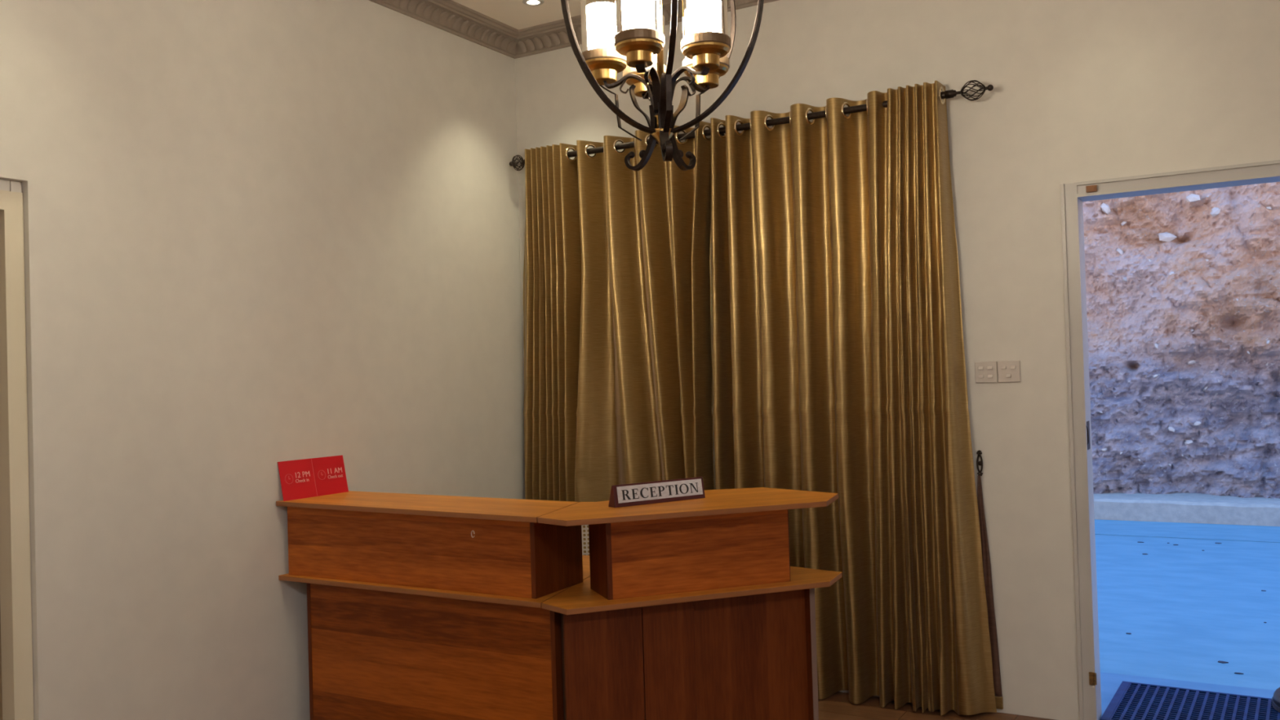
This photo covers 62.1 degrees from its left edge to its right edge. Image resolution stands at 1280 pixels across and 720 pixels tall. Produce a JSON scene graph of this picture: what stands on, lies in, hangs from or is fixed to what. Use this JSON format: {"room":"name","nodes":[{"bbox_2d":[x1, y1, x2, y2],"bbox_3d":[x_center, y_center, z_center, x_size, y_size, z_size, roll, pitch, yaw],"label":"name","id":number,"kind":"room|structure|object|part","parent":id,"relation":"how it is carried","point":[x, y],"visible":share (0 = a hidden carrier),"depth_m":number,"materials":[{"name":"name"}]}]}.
{"room":"reception area","nodes":[
{"label":"reception area","id":0,"kind":"room"},
{"bbox_2d":[0,0,524,719],"bbox_3d":[-2.590,-0.123,2.307,0.200,3.265,7.800,-2,-1,30],"label":"wall","id":1,"kind":"structure","parent":0,"point":[258,235],"depth_m":3.93,"materials":[{"name":"paint"}]},
{"bbox_2d":[0,179,34,719],"bbox_3d":[-2.187,0.477,2.917,0.116,2.061,0.957,-2,-1,30],"label":"door","id":2,"kind":"structure","parent":1,"relation":"in","point":[16,681],"depth_m":3.27,"materials":[{"name":"paint"}]},
{"bbox_3d":[-2.218,0.474,2.936,0.045,2.050,0.956,-2,-1,30],"label":"panel","id":3,"kind":"part","parent":2,"relation":"part of","materials":[{"name":"brown wood"}]},
{"bbox_2d":[368,0,518,58],"bbox_3d":[-2.500,-1.610,2.252,0.112,0.100,7.500,-2,-1,30],"label":"trim","id":4,"kind":"structure","parent":1,"relation":"attached to","point":[451,16],"depth_m":5.06,"materials":[{"name":"paint"}]},
{"bbox_2d":[452,0,615,29],"bbox_3d":[0.100,-1.814,0.728,6.550,0.100,7.800,-2,-1,30],"label":"ceiling","id":5,"kind":"structure","parent":0,"point":[515,14],"depth_m":5.09,"materials":[{"name":"paint"}]},
{"bbox_2d":[522,0,543,5],"bbox_3d":[-0.498,-1.672,4.968,0.100,0.006,0.100,-2,-1,30],"label":"recessed light","id":6,"kind":"object","parent":5,"relation":"in","point":[529,2],"visible":1,"depth_m":4.97,"materials":[{"name":"paint"}]},
{"bbox_2d":[560,0,764,170],"bbox_3d":[0.044,-1.101,2.605,0.522,1.257,0.484,-2,-1,30],"label":"chandelier","id":7,"kind":"object","parent":5,"relation":"hanging from","point":[628,37],"visible":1,"depth_m":2.53,"materials":[{"name":"metal"}]},
{"bbox_3d":[-0.092,-0.816,2.620,0.108,0.128,0.108,-2,-1,30],"label":"glass","id":8,"kind":"part","parent":7,"relation":"part of","materials":[{"name":"glass"}]},
{"bbox_3d":[-0.092,-0.810,2.620,0.087,0.116,0.087,-2,-1,30],"label":"lamp shade","id":9,"kind":"part","parent":7,"relation":"part of","materials":[{"name":"white glass"}]},
{"bbox_3d":[-0.025,-0.655,2.614,0.130,0.094,0.026,-2,-1,4],"label":"arm","id":10,"kind":"part","parent":7,"relation":"part of","materials":[{"name":"metal"}]},
{"bbox_3d":[-0.004,-0.815,2.482,0.087,0.116,0.087,-2,-1,30],"label":"lamp shade","id":11,"kind":"part","parent":7,"relation":"part of","materials":[{"name":"white glass"}]},
{"bbox_3d":[-0.004,-0.821,2.482,0.108,0.128,0.108,-2,-1,30],"label":"glass","id":12,"kind":"part","parent":7,"relation":"part of","materials":[{"name":"glass"}]},
{"bbox_3d":[0.024,-0.657,2.537,0.026,0.094,0.130,-2,-1,22],"label":"arm","id":13,"kind":"part","parent":7,"relation":"part of","materials":[{"name":"metal"}]},
{"bbox_3d":[0.033,-0.655,2.683,0.026,0.094,0.130,-1,-1,-14],"label":"arm","id":14,"kind":"part","parent":7,"relation":"part of","materials":[{"name":"metal"}]},
{"bbox_3d":[0.013,-0.811,2.746,0.087,0.116,0.087,-2,-1,30],"label":"lamp shade","id":15,"kind":"part","parent":7,"relation":"part of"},
{"bbox_3d":[0.012,-0.817,2.746,0.108,0.128,0.108,-2,-1,30],"label":"glass","id":16,"kind":"part","parent":7,"relation":"part of","materials":[{"name":"glass"}]},
{"bbox_3d":[0.117,-0.658,2.650,0.130,0.094,0.026,-1,-1,-32],"label":"arm","id":17,"kind":"part","parent":7,"relation":"part of","materials":[{"name":"metal"}]},
{"bbox_3d":[0.111,-0.660,2.560,0.130,0.094,0.026,-3,-1,40],"label":"arm","id":18,"kind":"part","parent":7,"relation":"part of","materials":[{"name":"metal"}]},
{"bbox_3d":[0.154,-0.825,2.523,0.108,0.128,0.108,-2,-1,30],"label":"glass","id":19,"kind":"part","parent":7,"relation":"part of","materials":[{"name":"glass"}]},
{"bbox_3d":[0.154,-0.819,2.523,0.087,0.116,0.087,-2,-1,30],"label":"lamp shade","id":20,"kind":"part","parent":7,"relation":"part of","materials":[{"name":"white glass"}]},
{"bbox_2d":[514,0,1279,719],"bbox_3d":[2.104,-0.237,3.989,6.200,3.265,0.150,-2,-1,30],"label":"wall","id":21,"kind":"structure","parent":0,"point":[1083,90],"depth_m":4.24,"materials":[{"name":"paint"}]},
{"bbox_2d":[515,0,778,58],"bbox_3d":[1.993,-1.718,3.901,6.200,0.100,0.112,-2,-1,30],"label":"trim","id":22,"kind":"structure","parent":21,"relation":"attached to","point":[551,36],"depth_m":5.31,"materials":[{"name":"paint"}]},
{"bbox_2d":[509,80,993,170],"bbox_3d":[0.380,-1.039,4.836,2.394,0.082,0.130,-2,-1,30],"label":"curtain rod","id":23,"kind":"object","parent":21,"relation":"attached to","point":[948,94],"visible":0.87,"depth_m":4.65,"materials":[{"name":"metal"}]},
{"bbox_2d":[523,120,714,555],"bbox_3d":[-0.135,0.204,5.101,1.132,2.542,0.144,-2,-1,30],"label":"curtain","id":24,"kind":"object","parent":23,"relation":"hanging from","point":[617,320],"visible":0.67,"depth_m":5.10,"materials":[{"name":"gold fabric"}]},
{"bbox_3d":[0.339,-1.038,4.832,2.090,0.029,0.029,-2,-1,30],"label":"rod","id":25,"kind":"part","parent":23,"relation":"part of","materials":[{"name":"metal"}]},
{"bbox_2d":[710,80,996,715],"bbox_3d":[0.843,0.166,4.532,1.201,2.542,0.151,-2,-1,30],"label":"curtain","id":26,"kind":"object","parent":23,"relation":"hanging from","point":[839,365],"visible":0.94,"depth_m":4.48,"materials":[{"name":"gold fabric"}]},
{"bbox_3d":[1.385,-1.079,4.218,0.034,0.025,0.025,-2,-1,30],"label":"knob","id":27,"kind":"part","parent":23,"relation":"part of","materials":[{"name":"metal"}]},
{"bbox_2d":[976,449,982,475],"bbox_3d":[1.379,0.419,4.316,0.026,0.107,0.018,-2,-1,30],"label":"hook","id":28,"kind":"object","parent":21,"relation":"attached to","point":[979,452],"visible":1,"depth_m":4.31,"materials":[{"name":"metal"}]},
{"bbox_2d":[977,475,1003,709],"bbox_3d":[1.399,0.935,4.298,0.102,0.935,0.015,-2,-1,30],"label":"tie","id":29,"kind":"object","parent":28,"relation":"hanging from","point":[984,535],"visible":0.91,"depth_m":4.29,"materials":[{"name":"brown fabric"}]},
{"bbox_2d":[974,360,997,382],"bbox_3d":[1.400,0.049,4.304,0.087,0.086,0.019,-2,-1,30],"label":"switch plate","id":30,"kind":"object","parent":21,"relation":"attached to","point":[984,371],"visible":1,"depth_m":4.30,"materials":[{"name":"grey plastic"}]},
{"bbox_2d":[997,360,1020,382],"bbox_3d":[1.477,0.046,4.259,0.087,0.086,0.019,-2,-1,30],"label":"switch plate","id":31,"kind":"object","parent":21,"relation":"attached to","point":[1007,371],"visible":1,"depth_m":4.26,"materials":[{"name":"grey plastic"}]},
{"bbox_2d":[1060,160,1279,719],"bbox_3d":[2.135,0.395,3.948,0.988,2.199,0.151,-2,-1,30],"label":"door","id":32,"kind":"structure","parent":21,"relation":"in","point":[1073,195],"depth_m":4.12,"materials":[{"name":"painted wood"},{"name":"metal"}]},
{"bbox_3d":[1.746,0.294,4.144,0.009,0.110,0.096,-2,-1,26],"label":"strike plate","id":33,"kind":"part","parent":32,"relation":"part of","materials":[{"name":"metal"}]},
{"bbox_2d":[817,691,1054,719],"bbox_3d":[0.199,1.459,0.674,6.550,0.120,7.800,-2,-1,30],"label":"floor","id":34,"kind":"structure","parent":0,"point":[837,706],"depth_m":4.31,"materials":[{"name":"laminate"}]},
{"bbox_2d":[275,487,842,719],"bbox_3d":[-0.302,0.988,3.939,2.013,0.960,1.069,-2,-1,30],"label":"reception desk","id":35,"kind":"object","parent":34,"relation":"on","point":[420,606],"visible":1,"depth_m":3.64,"materials":[{"name":"brown wood"}]},
{"bbox_3d":[-1.101,1.171,4.361,0.018,0.657,0.652,-2,-1,30],"label":"panel","id":36,"kind":"part","parent":35,"relation":"part of","materials":[{"name":"brown wood"}]},
{"bbox_2d":[277,455,348,501],"bbox_3d":[-1.298,0.468,4.236,0.032,0.151,0.334,-2,-1,30],"label":"notice","id":37,"kind":"object","parent":35,"relation":"on","point":[321,476],"visible":1,"depth_m":4.23,"materials":[{"name":"red"}]},
{"bbox_3d":[-0.855,0.674,3.813,1.154,0.267,0.018,-2,-1,30],"label":"panel","id":38,"kind":"part","parent":35,"relation":"part of","materials":[{"name":"brown wood"}]},
{"bbox_2d":[275,490,578,522],"bbox_3d":[-0.769,0.530,3.894,1.296,0.018,0.409,-2,-1,32],"label":"countertop","id":39,"kind":"structure","parent":35,"relation":"on","point":[451,506],"depth_m":3.81,"materials":[{"name":"brown wood"}]},
{"bbox_3d":[-0.775,1.151,3.805,1.144,0.657,0.018,-2,-1,30],"label":"panel","id":40,"kind":"part","parent":35,"relation":"part of","materials":[{"name":"brown wood"}]},
{"bbox_2d":[278,555,590,608],"bbox_3d":[-0.647,0.815,4.117,1.273,0.018,0.840,-2,-1,32],"label":"countertop","id":41,"kind":"structure","parent":35,"relation":"on","point":[508,600],"depth_m":3.73,"materials":[{"name":"brown wood"}]},
{"bbox_3d":[-0.283,0.654,3.641,0.018,0.267,0.300,-2,-1,28],"label":"panel","id":42,"kind":"part","parent":35,"relation":"part of","materials":[{"name":"brown wood"}]},
{"bbox_3d":[-0.166,1.131,3.695,0.018,0.657,0.455,-2,-1,30],"label":"panel","id":43,"kind":"part","parent":35,"relation":"part of","materials":[{"name":"brown wood"}]},
{"bbox_3d":[-0.132,0.648,3.551,0.018,0.267,0.205,-1,-1,-19],"label":"panel","id":44,"kind":"part","parent":35,"relation":"part of","materials":[{"name":"brown wood"}]},
{"bbox_3d":[-0.113,1.126,3.468,0.264,0.657,0.018,-1,-1,-19],"label":"corner panel","id":45,"kind":"part","parent":35,"relation":"part of","materials":[{"name":"brown wood"}]},
{"bbox_2d":[608,476,705,507],"bbox_3d":[0.061,0.455,3.681,0.379,0.074,0.044,-1,-1,-34],"label":"sign","id":46,"kind":"object","parent":35,"relation":"on","point":[690,488],"visible":1,"depth_m":3.66,"materials":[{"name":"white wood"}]},
{"bbox_2d":[537,487,838,526],"bbox_3d":[0.151,0.499,3.696,1.110,0.018,0.556,-1,-1,-19],"label":"countertop","id":47,"kind":"structure","parent":35,"relation":"on","point":[723,501],"depth_m":3.53,"materials":[{"name":"brown wood"}]},
{"bbox_2d":[542,566,842,614],"bbox_3d":[0.220,0.782,3.678,0.885,0.018,0.937,-2,-1,17],"label":"countertop","id":48,"kind":"structure","parent":35,"relation":"on","point":[579,598],"depth_m":3.52,"materials":[{"name":"brown wood"}]},
{"bbox_3d":[0.208,0.638,3.571,0.642,0.267,0.018,-1,-1,-19],"label":"panel","id":49,"kind":"part","parent":35,"relation":"part of","materials":[{"name":"brown wood"}]},
{"bbox_3d":[0.391,1.114,3.672,0.448,0.657,0.018,-1,-1,-19],"label":"modesty panel","id":50,"kind":"part","parent":35,"relation":"part of","materials":[{"name":"brown wood"}]},
{"bbox_3d":[0.469,0.633,3.780,0.018,0.267,0.240,-1,-1,-19],"label":"panel","id":51,"kind":"part","parent":35,"relation":"part of","materials":[{"name":"brown wood"}]},
{"bbox_3d":[0.540,1.113,3.897,0.020,0.657,0.420,-1,-1,-19],"label":"panel","id":52,"kind":"part","parent":35,"relation":"part of","materials":[{"name":"brown wood"}]},
{"bbox_2d":[581,524,589,555],"bbox_3d":[-0.203,1.044,4.676,0.464,0.869,0.444,-2,-1,-1],"label":"office chair","id":53,"kind":"object","parent":34,"relation":"on","point":[586,528],"visible":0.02,"depth_m":4.48,"materials":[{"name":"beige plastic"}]},
{"label":"outside","id":54,"kind":"structure","parent":0,"visible":0},
{"bbox_2d":[1093,492,1279,501],"bbox_3d":[5.305,1.408,10.524,15.000,0.200,2.340,-2,-1,30],"label":"soil","id":55,"kind":"object","parent":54,"point":[1118,495],"visible":0.11,"depth_m":10.20,"materials":[{"name":"soil"}]},
{"bbox_2d":[1082,182,1279,498],"bbox_3d":[5.245,-1.277,10.692,14.927,5.376,1.348,-2,-1,30],"label":"rock face","id":56,"kind":"object","parent":55,"relation":"on","point":[1183,288],"visible":0.28,"depth_m":10.46,"materials":[{"name":"stone"}]},
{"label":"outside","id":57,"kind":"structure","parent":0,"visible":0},
{"bbox_2d":[1094,519,1279,715],"bbox_3d":[3.134,1.464,6.818,15.000,0.097,5.810,-2,-1,30],"label":"ground","id":58,"kind":"structure","parent":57,"point":[1182,605],"depth_m":6.10,"materials":[{"name":"concrete"}]},
{"bbox_2d":[1093,496,1279,526],"bbox_3d":[4.660,1.334,9.430,15.000,0.210,0.256,-2,-1,30],"label":"kerb","id":59,"kind":"object","parent":58,"relation":"on","point":[1251,513],"visible":0.2,"depth_m":9.24,"materials":[{"name":"grey concrete"}]},
{"bbox_2d":[1100,680,1279,719],"bbox_3d":[2.310,1.385,4.133,0.880,0.016,0.575,-2,-1,32],"label":"door mat","id":60,"kind":"object","parent":58,"relation":"on","point":[1131,700],"visible":1,"depth_m":4.27,"materials":[{"name":"blue rubber"}]},
{"bbox_2d":[1271,687,1279,712],"bbox_3d":[2.533,1.321,4.145,0.104,0.098,0.290,-2,-1,22],"label":"shoe","id":61,"kind":"object","parent":60,"relation":"on","point":[1276,698],"visible":1,"depth_m":4.19,"materials":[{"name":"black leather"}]}
]}

